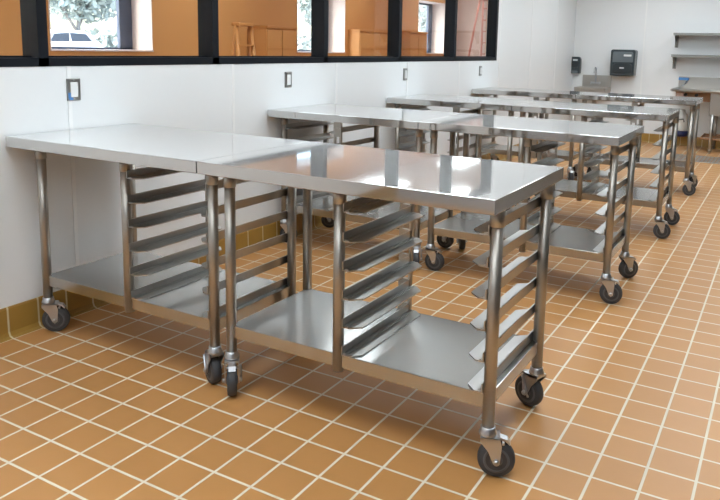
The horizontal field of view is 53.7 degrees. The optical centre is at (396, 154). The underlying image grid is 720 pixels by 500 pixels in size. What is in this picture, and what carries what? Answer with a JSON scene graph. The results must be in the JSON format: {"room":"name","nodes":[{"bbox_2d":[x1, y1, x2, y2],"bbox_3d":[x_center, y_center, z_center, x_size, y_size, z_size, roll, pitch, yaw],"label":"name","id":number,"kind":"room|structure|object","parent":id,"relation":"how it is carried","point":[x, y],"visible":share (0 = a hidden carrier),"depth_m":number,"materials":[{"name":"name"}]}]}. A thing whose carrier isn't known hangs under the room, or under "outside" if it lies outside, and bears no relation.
{"room":"commercial kitchen","nodes":[
{"label":"commercial kitchen","id":0,"kind":"room"},
{"bbox_2d":[0,0,444,55],"bbox_3d":[-2.689,-1.246,8.195,0.341,2.697,15.500,6,10,28],"label":"wall","id":1,"kind":"structure","parent":0,"point":[174,22],"depth_m":8.78,"materials":[{"name":"orange paint"}]},
{"bbox_2d":[48,0,51,50],"bbox_3d":[-3.424,-1.499,6.769,0.333,1.000,0.009,6,10,28],"label":"trim","id":2,"kind":"structure","parent":1,"relation":"attached to","point":[48,0],"depth_m":6.73,"materials":[{"name":"white paint"}]},
{"bbox_2d":[52,0,132,49],"bbox_3d":[-3.270,-1.588,7.386,0.046,1.000,1.248,6,10,28],"label":"window","id":3,"kind":"structure","parent":1,"relation":"in","point":[123,7],"depth_m":7.84,"materials":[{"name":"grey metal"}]},
{"bbox_2d":[50,49,153,51],"bbox_3d":[-3.131,-1.083,7.378,0.344,0.016,1.248,6,10,28],"label":"trim","id":4,"kind":"structure","parent":1,"relation":"attached to","point":[50,49],"depth_m":7.32,"materials":[{"name":"white paint"}]},
{"bbox_2d":[131,0,152,49],"bbox_3d":[-2.825,-1.647,7.843,0.333,1.000,0.009,6,10,28],"label":"trim","id":5,"kind":"structure","parent":1,"relation":"attached to","point":[142,32],"depth_m":7.86,"materials":[{"name":"white paint"}]},
{"bbox_2d":[297,0,297,51],"bbox_3d":[-1.546,-1.963,10.136,0.333,1.000,0.009,6,10,28],"label":"trim","id":6,"kind":"structure","parent":1,"relation":"attached to","point":[297,0],"depth_m":10.08,"materials":[{"name":"white paint"}]},
{"bbox_2d":[298,0,328,51],"bbox_3d":[-1.393,-2.052,10.752,0.046,1.000,1.248,6,10,28],"label":"window","id":7,"kind":"structure","parent":1,"relation":"in","point":[328,0],"depth_m":11.23,"materials":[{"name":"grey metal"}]},
{"bbox_2d":[297,51,344,52],"bbox_3d":[-1.253,-1.546,10.744,0.344,0.016,1.248,6,10,28],"label":"trim","id":8,"kind":"structure","parent":1,"relation":"attached to","point":[298,51],"depth_m":10.72,"materials":[{"name":"white paint"}]},
{"bbox_2d":[328,0,344,51],"bbox_3d":[-0.947,-2.111,11.210,0.333,1.000,0.009,6,10,28],"label":"trim","id":9,"kind":"structure","parent":1,"relation":"attached to","point":[336,26],"depth_m":11.21,"materials":[{"name":"white paint"}]},
{"bbox_2d":[419,3,432,52],"bbox_3d":[0.419,-2.500,14.002,0.046,1.000,1.224,6,10,28],"label":"window","id":10,"kind":"structure","parent":1,"relation":"in","point":[429,6],"depth_m":14.41,"materials":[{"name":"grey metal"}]},
{"bbox_2d":[419,0,444,3],"bbox_3d":[0.575,-2.973,13.850,0.329,0.012,1.224,6,10,28],"label":"trim","id":11,"kind":"structure","parent":1,"relation":"attached to","point":[420,1],"depth_m":13.87,"materials":[{"name":"white paint"}]},
{"bbox_2d":[431,4,444,52],"bbox_3d":[0.859,-2.557,14.449,0.333,1.000,0.009,6,10,28],"label":"trim","id":12,"kind":"structure","parent":1,"relation":"attached to","point":[438,10],"depth_m":14.45,"materials":[{"name":"white paint"}]},
{"bbox_2d":[0,0,576,308],"bbox_3d":[-0.412,-0.896,5.811,0.147,2.821,13.485,6,10,28],"label":"wall","id":13,"kind":"structure","parent":0,"point":[196,96],"depth_m":4.22,"materials":[{"name":"white paint"}]},
{"bbox_2d":[0,56,48,66],"bbox_3d":[-2.014,-0.846,2.836,0.121,0.992,1.242,6,10,28],"label":"window","id":14,"kind":"structure","parent":13,"relation":"in","point":[5,61],"depth_m":3.30,"materials":[{"name":"black metal"}]},
{"bbox_2d":[66,66,78,265],"bbox_3d":[-1.636,0.119,3.595,0.003,1.124,0.022,6,10,28],"label":"trim","id":15,"kind":"structure","parent":13,"relation":"attached to","point":[68,68],"depth_m":3.60,"materials":[{"name":"white plastic"}]},
{"bbox_2d":[66,78,80,100],"bbox_3d":[-1.612,-0.324,3.545,0.012,0.112,0.078,6,10,28],"label":"switch plate","id":16,"kind":"object","parent":13,"relation":"attached to","point":[73,88],"visible":1,"depth_m":3.54,"materials":[{"name":"metal"}]},
{"bbox_2d":[20,0,218,66],"bbox_3d":[-1.444,-0.986,3.858,0.121,0.992,1.223,6,10,28],"label":"window","id":17,"kind":"structure","parent":13,"relation":"in","point":[33,13],"depth_m":3.42,"materials":[{"name":"black metal"}]},
{"bbox_2d":[232,64,235,200],"bbox_3d":[-1.059,-0.024,4.630,0.003,1.124,0.022,6,10,28],"label":"trim","id":18,"kind":"structure","parent":13,"relation":"attached to","point":[233,79],"depth_m":4.58,"materials":[{"name":"white plastic"}]},
{"bbox_2d":[198,0,327,63],"bbox_3d":[-0.871,-1.128,4.885,0.121,0.992,1.251,6,10,28],"label":"window","id":19,"kind":"structure","parent":13,"relation":"in","point":[208,21],"depth_m":4.41,"materials":[{"name":"black metal"}]},
{"bbox_2d":[0,141,537,342],"bbox_3d":[-0.370,0.436,5.949,0.039,0.147,13.446,6,10,28],"label":"baseboard","id":20,"kind":"structure","parent":13,"relation":"attached to","point":[25,317],"depth_m":3.65,"materials":[{"name":"tile"}]},
{"bbox_2d":[285,72,291,87],"bbox_3d":[-0.768,-0.532,5.059,0.012,0.112,0.078,6,10,28],"label":"switch plate","id":21,"kind":"object","parent":13,"relation":"attached to","point":[288,75],"visible":1,"depth_m":5.05,"materials":[{"name":"metal"}]},
{"bbox_2d":[335,63,336,143],"bbox_3d":[-0.482,-0.166,5.665,0.003,1.124,0.022,6,10,28],"label":"trim","id":22,"kind":"structure","parent":13,"relation":"attached to","point":[336,63],"depth_m":5.61,"materials":[{"name":"white plastic"}]},
{"bbox_2d":[311,0,400,62],"bbox_3d":[-0.295,-1.270,5.920,0.121,0.992,1.240,6,10,28],"label":"window","id":23,"kind":"structure","parent":13,"relation":"in","point":[319,8],"depth_m":5.43,"materials":[{"name":"black metal"}]},
{"bbox_2d":[403,68,407,79],"bbox_3d":[0.087,-0.743,6.591,0.012,0.112,0.078,6,10,28],"label":"switch plate","id":24,"kind":"object","parent":13,"relation":"attached to","point":[405,70],"visible":1,"depth_m":6.58,"materials":[{"name":"metal"}]},
{"bbox_2d":[405,62,407,150],"bbox_3d":[0.095,-0.309,6.700,0.003,1.124,0.022,6,10,28],"label":"trim","id":25,"kind":"structure","parent":13,"relation":"attached to","point":[407,62],"depth_m":6.65,"materials":[{"name":"white plastic"}]},
{"bbox_2d":[387,0,455,61],"bbox_3d":[0.287,-1.414,6.963,0.121,0.992,1.271,6,10,28],"label":"window","id":26,"kind":"structure","parent":13,"relation":"in","point":[394,36],"depth_m":6.45,"materials":[{"name":"black metal"}]},
{"bbox_2d":[456,61,459,147],"bbox_3d":[0.672,-0.451,7.735,0.003,1.124,0.022,6,10,28],"label":"trim","id":27,"kind":"structure","parent":13,"relation":"attached to","point":[459,61],"depth_m":7.68,"materials":[{"name":"white plastic"}]},
{"bbox_2d":[444,0,498,60],"bbox_3d":[0.873,-1.559,8.014,0.121,0.992,1.259,6,10,28],"label":"window","id":28,"kind":"structure","parent":13,"relation":"in","point":[451,6],"depth_m":7.85,"materials":[{"name":"black metal"}]},
{"bbox_2d":[479,66,481,75],"bbox_3d":[0.975,-0.963,8.184,0.012,0.112,0.078,6,10,28],"label":"switch plate","id":29,"kind":"object","parent":13,"relation":"attached to","point":[480,67],"visible":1,"depth_m":8.17,"materials":[{"name":"metal"}]},
{"bbox_2d":[495,0,501,140],"bbox_3d":[1.267,-1.360,8.654,0.003,2.674,0.022,6,10,28],"label":"trim","id":30,"kind":"structure","parent":13,"relation":"attached to","point":[501,0],"depth_m":8.66,"materials":[{"name":"white plastic"}]},
{"bbox_2d":[527,0,533,117],"bbox_3d":[1.844,-1.503,9.689,0.003,2.674,0.022,6,10,28],"label":"trim","id":31,"kind":"structure","parent":13,"relation":"attached to","point":[533,0],"depth_m":9.70,"materials":[{"name":"white plastic"}]},
{"bbox_2d":[552,0,558,117],"bbox_3d":[2.421,-1.645,10.724,0.003,2.674,0.022,6,10,28],"label":"trim","id":32,"kind":"structure","parent":13,"relation":"attached to","point":[558,0],"depth_m":10.72,"materials":[{"name":"white plastic"}]},
{"bbox_2d":[0,141,719,499],"bbox_3d":[1.211,0.692,5.152,3.906,0.046,13.686,6,10,28],"label":"floor","id":33,"kind":"structure","parent":0,"point":[114,403],"depth_m":2.82,"materials":[{"name":"tile"}]},
{"bbox_2d":[6,123,308,383],"bbox_3d":[-1.096,0.402,3.350,1.208,0.956,0.732,6,10,28],"label":"prep table","id":34,"kind":"object","parent":33,"relation":"on","point":[171,287],"visible":0.83,"depth_m":3.19,"materials":[{"name":"metal"}]},
{"bbox_2d":[35,151,46,158],"bbox_3d":[-1.660,-0.008,3.311,0.048,0.057,0.048,6,10,28],"label":"socket","id":35,"kind":"object","parent":34,"relation":"attached to","point":[38,154],"depth_m":3.29,"materials":[{"name":"metal"}]},
{"bbox_2d":[119,163,130,171],"bbox_3d":[-1.164,0.044,3.041,0.048,0.057,0.048,6,10,28],"label":"socket","id":36,"kind":"object","parent":34,"relation":"attached to","point":[123,167],"depth_m":3.02,"materials":[{"name":"metal"}]},
{"bbox_2d":[206,175,218,184],"bbox_3d":[-0.727,0.090,2.804,0.048,0.057,0.048,6,10,28],"label":"socket","id":37,"kind":"object","parent":34,"relation":"attached to","point":[210,180],"depth_m":2.79,"materials":[{"name":"metal"}]},
{"bbox_2d":[267,104,464,262],"bbox_3d":[-0.205,0.176,4.987,1.180,0.956,0.732,6,10,28],"label":"prep table","id":38,"kind":"object","parent":33,"relation":"on","point":[323,115],"visible":0.56,"depth_m":4.89,"materials":[{"name":"metal"}]},
{"bbox_2d":[281,118,287,124],"bbox_3d":[-0.782,-0.236,4.955,0.048,0.057,0.048,6,10,28],"label":"socket","id":39,"kind":"object","parent":38,"relation":"attached to","point":[284,121],"depth_m":4.94,"materials":[{"name":"metal"}]},
{"bbox_2d":[416,129,422,136],"bbox_3d":[0.146,-0.138,4.452,0.048,0.057,0.048,6,10,28],"label":"socket","id":40,"kind":"object","parent":38,"relation":"attached to","point":[419,133],"depth_m":4.43,"materials":[{"name":"metal"}]},
{"bbox_2d":[197,141,563,476],"bbox_3d":[-0.038,0.513,2.775,1.262,0.956,0.732,6,10,28],"label":"prep table","id":41,"kind":"object","parent":33,"relation":"on","point":[474,363],"visible":1,"depth_m":2.64,"materials":[{"name":"metal"}]},
{"bbox_2d":[223,177,235,187],"bbox_3d":[-0.648,0.098,2.761,0.048,0.057,0.048,6,10,28],"label":"socket","id":42,"kind":"object","parent":41,"relation":"attached to","point":[228,182],"depth_m":2.74,"materials":[{"name":"metal"}]},
{"bbox_2d":[333,193,346,203],"bbox_3d":[-0.199,0.145,2.518,0.048,0.057,0.048,6,10,28],"label":"socket","id":43,"kind":"object","parent":41,"relation":"attached to","point":[337,198],"depth_m":2.50,"materials":[{"name":"metal"}]},
{"bbox_2d":[490,210,505,227],"bbox_3d":[0.320,0.200,2.235,0.048,0.057,0.048,6,10,28],"label":"socket","id":44,"kind":"object","parent":41,"relation":"attached to","point":[497,221],"depth_m":2.22,"materials":[{"name":"metal"}]},
{"bbox_2d":[540,185,552,199],"bbox_3d":[0.569,0.139,2.682,0.048,0.057,0.048,6,10,28],"label":"socket","id":45,"kind":"object","parent":41,"relation":"attached to","point":[546,194],"depth_m":2.66,"materials":[{"name":"metal"}]},
{"bbox_2d":[387,94,538,210],"bbox_3d":[0.602,-0.021,6.421,1.191,0.956,0.732,6,10,28],"label":"prep table","id":46,"kind":"object","parent":33,"relation":"on","point":[476,104],"visible":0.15,"depth_m":6.27,"materials":[{"name":"metal"}]},
{"bbox_2d":[508,111,513,116],"bbox_3d":[0.955,-0.335,5.884,0.048,0.057,0.048,6,10,28],"label":"socket","id":47,"kind":"object","parent":46,"relation":"attached to","point":[510,113],"depth_m":5.86,"materials":[{"name":"metal"}]},
{"bbox_2d":[472,87,586,179],"bbox_3d":[1.513,-0.244,8.036,1.204,0.956,0.604,6,10,28],"label":"prep table","id":48,"kind":"object","parent":33,"relation":"on","point":[492,147],"visible":0.46,"depth_m":7.88,"materials":[{"name":"metal"}]},
{"bbox_2d":[418,113,643,303],"bbox_3d":[0.847,0.287,4.416,1.253,0.956,0.732,6,10,28],"label":"prep table","id":49,"kind":"object","parent":33,"relation":"on","point":[601,244],"visible":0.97,"depth_m":4.26,"materials":[{"name":"metal"}]},
{"bbox_2d":[430,130,437,138],"bbox_3d":[0.235,-0.129,4.403,0.048,0.057,0.048,6,10,28],"label":"socket","id":50,"kind":"object","parent":49,"relation":"attached to","point":[433,134],"depth_m":4.38,"materials":[{"name":"metal"}]},
{"bbox_2d":[523,138,531,146],"bbox_3d":[0.764,-0.073,4.116,0.048,0.057,0.048,6,10,28],"label":"socket","id":51,"kind":"object","parent":49,"relation":"attached to","point":[527,142],"depth_m":4.10,"materials":[{"name":"metal"}]},
{"bbox_2d":[610,146,619,154],"bbox_3d":[1.198,-0.027,3.880,0.048,0.057,0.048,6,10,28],"label":"socket","id":52,"kind":"object","parent":49,"relation":"attached to","point":[615,150],"depth_m":3.86,"materials":[{"name":"metal"}]},
{"bbox_2d":[629,137,637,144],"bbox_3d":[1.447,-0.089,4.326,0.048,0.057,0.048,6,10,28],"label":"socket","id":53,"kind":"object","parent":49,"relation":"attached to","point":[634,141],"depth_m":4.31,"materials":[{"name":"metal"}]},
{"bbox_2d":[512,101,679,238],"bbox_3d":[1.661,0.090,5.846,1.269,0.956,0.732,6,10,28],"label":"prep table","id":54,"kind":"object","parent":33,"relation":"on","point":[580,189],"visible":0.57,"depth_m":5.67,"materials":[{"name":"metal"}]},
{"bbox_2d":[520,112,525,116],"bbox_3d":[1.043,-0.326,5.836,0.048,0.057,0.048,6,10,28],"label":"socket","id":55,"kind":"object","parent":54,"relation":"attached to","point":[522,114],"depth_m":5.82,"materials":[{"name":"metal"}]},
{"bbox_2d":[581,116,586,121],"bbox_3d":[1.484,-0.280,5.597,0.048,0.057,0.048,6,10,28],"label":"socket","id":56,"kind":"object","parent":54,"relation":"attached to","point":[583,118],"depth_m":5.58,"materials":[{"name":"metal"}]},
{"bbox_2d":[663,121,669,128],"bbox_3d":[2.020,-0.223,5.306,0.048,0.057,0.048,6,10,28],"label":"socket","id":57,"kind":"object","parent":54,"relation":"attached to","point":[665,123],"depth_m":5.29,"materials":[{"name":"metal"}]},
{"bbox_2d":[672,116,678,122],"bbox_3d":[2.269,-0.285,5.752,0.048,0.057,0.048,6,10,28],"label":"socket","id":58,"kind":"object","parent":54,"relation":"attached to","point":[676,120],"depth_m":5.73,"materials":[{"name":"metal"}]},
{"bbox_2d":[575,92,702,195],"bbox_3d":[2.554,-0.134,7.471,1.230,0.956,0.604,6,10,28],"label":"prep table","id":59,"kind":"object","parent":33,"relation":"on","point":[690,180],"visible":0.66,"depth_m":7.29,"materials":[{"name":"metal"}]},
{"bbox_2d":[670,76,719,153],"bbox_3d":[4.956,-0.538,10.166,1.880,1.062,0.825,6,10,28],"label":"table","id":60,"kind":"object","parent":33,"relation":"on","point":[707,88],"visible":0.97,"depth_m":10.29,"materials":[{"name":"metal"}]},
{"bbox_2d":[679,77,688,85],"bbox_3d":[4.365,-1.099,10.783,0.147,0.133,0.132,6,10,28],"label":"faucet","id":61,"kind":"object","parent":60,"relation":"on","point":[683,81],"depth_m":10.83,"materials":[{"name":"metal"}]},
{"bbox_2d":[670,87,719,93],"bbox_3d":[4.962,-0.888,10.110,1.880,0.042,0.817,6,10,28],"label":"countertop","id":62,"kind":"structure","parent":60,"relation":"on","point":[677,89],"depth_m":10.08,"materials":[{"name":"metal"}]},
{"bbox_2d":[709,93,719,115],"bbox_3d":[4.938,-0.714,10.159,0.760,0.326,0.673,6,10,28],"label":"tub","id":63,"kind":"object","parent":60,"relation":"in","point":[714,99],"depth_m":10.02,"materials":[{"name":"metal"}]},
{"bbox_2d":[675,154,719,163],"bbox_3d":[4.766,0.132,9.241,2.170,0.005,0.636,6,10,28],"label":"floor grate","id":64,"kind":"object","parent":33,"relation":"on","point":[677,155],"visible":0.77,"depth_m":9.58,"materials":[{"name":"metal"}]},
{"bbox_2d":[456,0,486,55],"bbox_3d":[2.501,-2.026,14.175,2.914,2.697,0.078,6,10,28],"label":"wall","id":65,"kind":"structure","parent":0,"point":[467,9],"depth_m":14.60,"materials":[{"name":"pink paint"}]},
{"bbox_2d":[570,0,719,138],"bbox_3d":[4.523,-1.536,10.818,3.906,2.821,0.124,6,10,28],"label":"wall","id":66,"kind":"structure","parent":0,"point":[601,26],"depth_m":11.05,"materials":[{"name":"white paint"}]},
{"bbox_2d":[571,57,581,73],"bbox_3d":[2.928,-1.457,11.581,0.180,0.271,0.115,6,10,28],"label":"soap dispenser","id":67,"kind":"object","parent":66,"relation":"attached to","point":[576,62],"visible":0.97,"depth_m":11.53,"materials":[{"name":"grey plastic"}]},
{"bbox_2d":[574,67,611,92],"bbox_3d":[3.143,-1.156,11.327,0.494,0.475,0.418,6,10,28],"label":"sink","id":68,"kind":"object","parent":66,"relation":"attached to","point":[590,83],"visible":0.7,"depth_m":11.43,"materials":[{"name":"metal"}]},
{"bbox_2d":[574,86,610,92],"bbox_3d":[3.139,-0.998,11.350,0.494,0.155,0.391,6,10,28],"label":"basin","id":69,"kind":"object","parent":68,"relation":"in","point":[603,89],"depth_m":11.22,"materials":[{"name":"metal"}]},
{"bbox_2d":[590,67,600,84],"bbox_3d":[3.198,-1.263,11.400,0.155,0.281,0.177,6,10,28],"label":"faucet","id":70,"kind":"object","parent":68,"relation":"on","point":[595,79],"depth_m":11.47,"materials":[{"name":"metal"}]},
{"bbox_2d":[582,75,611,91],"bbox_3d":[3.251,-1.154,11.496,0.460,0.256,0.022,6,10,28],"label":"backsplash","id":71,"kind":"structure","parent":66,"relation":"attached to","point":[605,80],"depth_m":11.47,"materials":[{"name":"metal"}]},
{"bbox_2d":[610,49,637,75],"bbox_3d":[3.578,-1.439,11.155,0.375,0.411,0.229,6,10,28],"label":"dispenser","id":72,"kind":"object","parent":66,"relation":"attached to","point":[622,62],"visible":1,"depth_m":11.06,"materials":[{"name":"grey plastic"}]},
{"bbox_2d":[637,0,647,124],"bbox_3d":[3.872,-1.667,11.090,0.022,2.674,0.003,6,10,28],"label":"trim","id":73,"kind":"structure","parent":66,"relation":"attached to","point":[646,0],"depth_m":11.09,"materials":[{"name":"white plastic"}]},
{"bbox_2d":[641,133,719,148],"bbox_3d":[4.487,-0.201,10.928,3.674,0.147,0.039,6,10,28],"label":"baseboard","id":74,"kind":"structure","parent":66,"relation":"attached to","point":[646,137],"depth_m":10.99,"materials":[{"name":"tile"}]},
{"bbox_2d":[671,54,719,68],"bbox_3d":[5.030,-1.320,10.319,1.931,0.217,0.302,6,10,28],"label":"wall shelf","id":75,"kind":"object","parent":66,"relation":"attached to","point":[674,56],"visible":1,"depth_m":10.51,"materials":[{"name":"metal"}]},
{"bbox_2d":[673,33,719,47],"bbox_3d":[5.046,-1.637,10.267,1.931,0.217,0.302,6,10,28],"label":"wall shelf","id":76,"kind":"object","parent":66,"relation":"attached to","point":[675,34],"visible":1,"depth_m":10.46,"materials":[{"name":"metal"}]},
{"bbox_2d":[678,76,719,89],"bbox_3d":[5.161,-1.014,10.447,1.876,0.194,0.023,6,10,28],"label":"backsplash","id":77,"kind":"structure","parent":66,"relation":"attached to","point":[708,83],"depth_m":10.73,"materials":[{"name":"metal"}]},
{"bbox_2d":[677,109,688,136],"bbox_3d":[4.372,-0.483,10.857,0.211,0.411,0.293,6,10,28],"label":"jug","id":78,"kind":"object","parent":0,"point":[683,117],"visible":0.69,"depth_m":10.76,"materials":[{"name":"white plastic"}]},
{"bbox_3d":[-1.446,0.244,7.707,3.255,0.046,15.655,6,10,28],"label":"floor","id":79,"kind":"structure","parent":0,"visible":0},
{"bbox_2d":[231,22,255,55],"bbox_3d":[-1.789,-0.721,8.401,0.509,1.647,0.360,9,12,43],"label":"stool","id":80,"kind":"object","parent":79,"relation":"on","point":[236,44],"visible":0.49,"depth_m":8.28,"materials":[{"name":"brown wood"}]},
{"bbox_2d":[253,25,296,55],"bbox_3d":[-1.622,-0.899,9.596,0.253,1.643,0.645,6,10,28],"label":"storage cabinet","id":81,"kind":"object","parent":79,"relation":"on","point":[269,40],"visible":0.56,"depth_m":9.31,"materials":[{"name":"orange paint"}]},
{"bbox_2d":[348,29,387,55],"bbox_3d":[-0.370,-1.220,11.839,0.253,1.666,1.265,6,10,28],"label":"storage cabinet","id":82,"kind":"object","parent":79,"relation":"on","point":[361,42],"visible":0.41,"depth_m":11.34,"materials":[{"name":"orange paint"}]},
{"bbox_2d":[401,31,427,55],"bbox_3d":[0.305,-1.398,13.047,0.253,1.690,0.707,6,10,28],"label":"storage cabinet","id":83,"kind":"object","parent":79,"relation":"on","point":[413,43],"visible":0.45,"depth_m":12.75,"materials":[{"name":"orange paint"}]},
{"bbox_2d":[468,0,486,55],"bbox_3d":[1.687,-1.862,14.014,0.910,2.391,0.378,6,10,28],"label":"stepladder","id":84,"kind":"object","parent":79,"relation":"on","point":[479,2],"visible":0.12,"depth_m":13.81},
{"label":"outside","id":85,"kind":"structure","parent":0,"visible":0},
{"bbox_3d":[-11.566,-7.292,55.926,61.643,0.078,133.300,6,10,28],"label":"ground","id":86,"kind":"structure","parent":85,"visible":0},
{"bbox_2d":[51,29,103,46],"bbox_3d":[-12.475,-3.835,26.823,1.713,1.720,4.552,6,10,28],"label":"car","id":87,"kind":"object","parent":86,"relation":"on","point":[59,38],"visible":0.04,"depth_m":26.12,"materials":[{"name":"white paint"}]},
{"bbox_2d":[49,0,115,30],"bbox_3d":[-16.180,-8.417,36.972,3.830,7.609,7.140,6,10,28],"label":"tree","id":88,"kind":"object","parent":86,"relation":"on","point":[84,9],"visible":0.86,"depth_m":36.52,"materials":[{"name":"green plant"}]},
{"bbox_2d":[62,27,310,49],"bbox_3d":[-3.661,-7.620,53.075,2.667,2.670,92.876,6,10,28],"label":"hedge","id":89,"kind":"object","parent":86,"relation":"on","point":[106,39],"visible":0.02,"depth_m":34.06,"materials":[{"name":"green plant"}]},
{"bbox_2d":[298,0,310,25],"bbox_3d":[-5.455,-11.164,56.267,3.716,7.778,7.053,6,10,28],"label":"tree","id":90,"kind":"object","parent":86,"relation":"on","point":[304,8],"visible":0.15,"depth_m":54.10,"materials":[{"name":"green plant"}]},
{"bbox_2d":[418,5,426,31],"bbox_3d":[3.862,-13.662,73.060,3.726,8.142,7.017,6,10,28],"label":"tree","id":91,"kind":"object","parent":86,"relation":"on","point":[422,8],"visible":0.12,"depth_m":70.84,"materials":[{"name":"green plant"}]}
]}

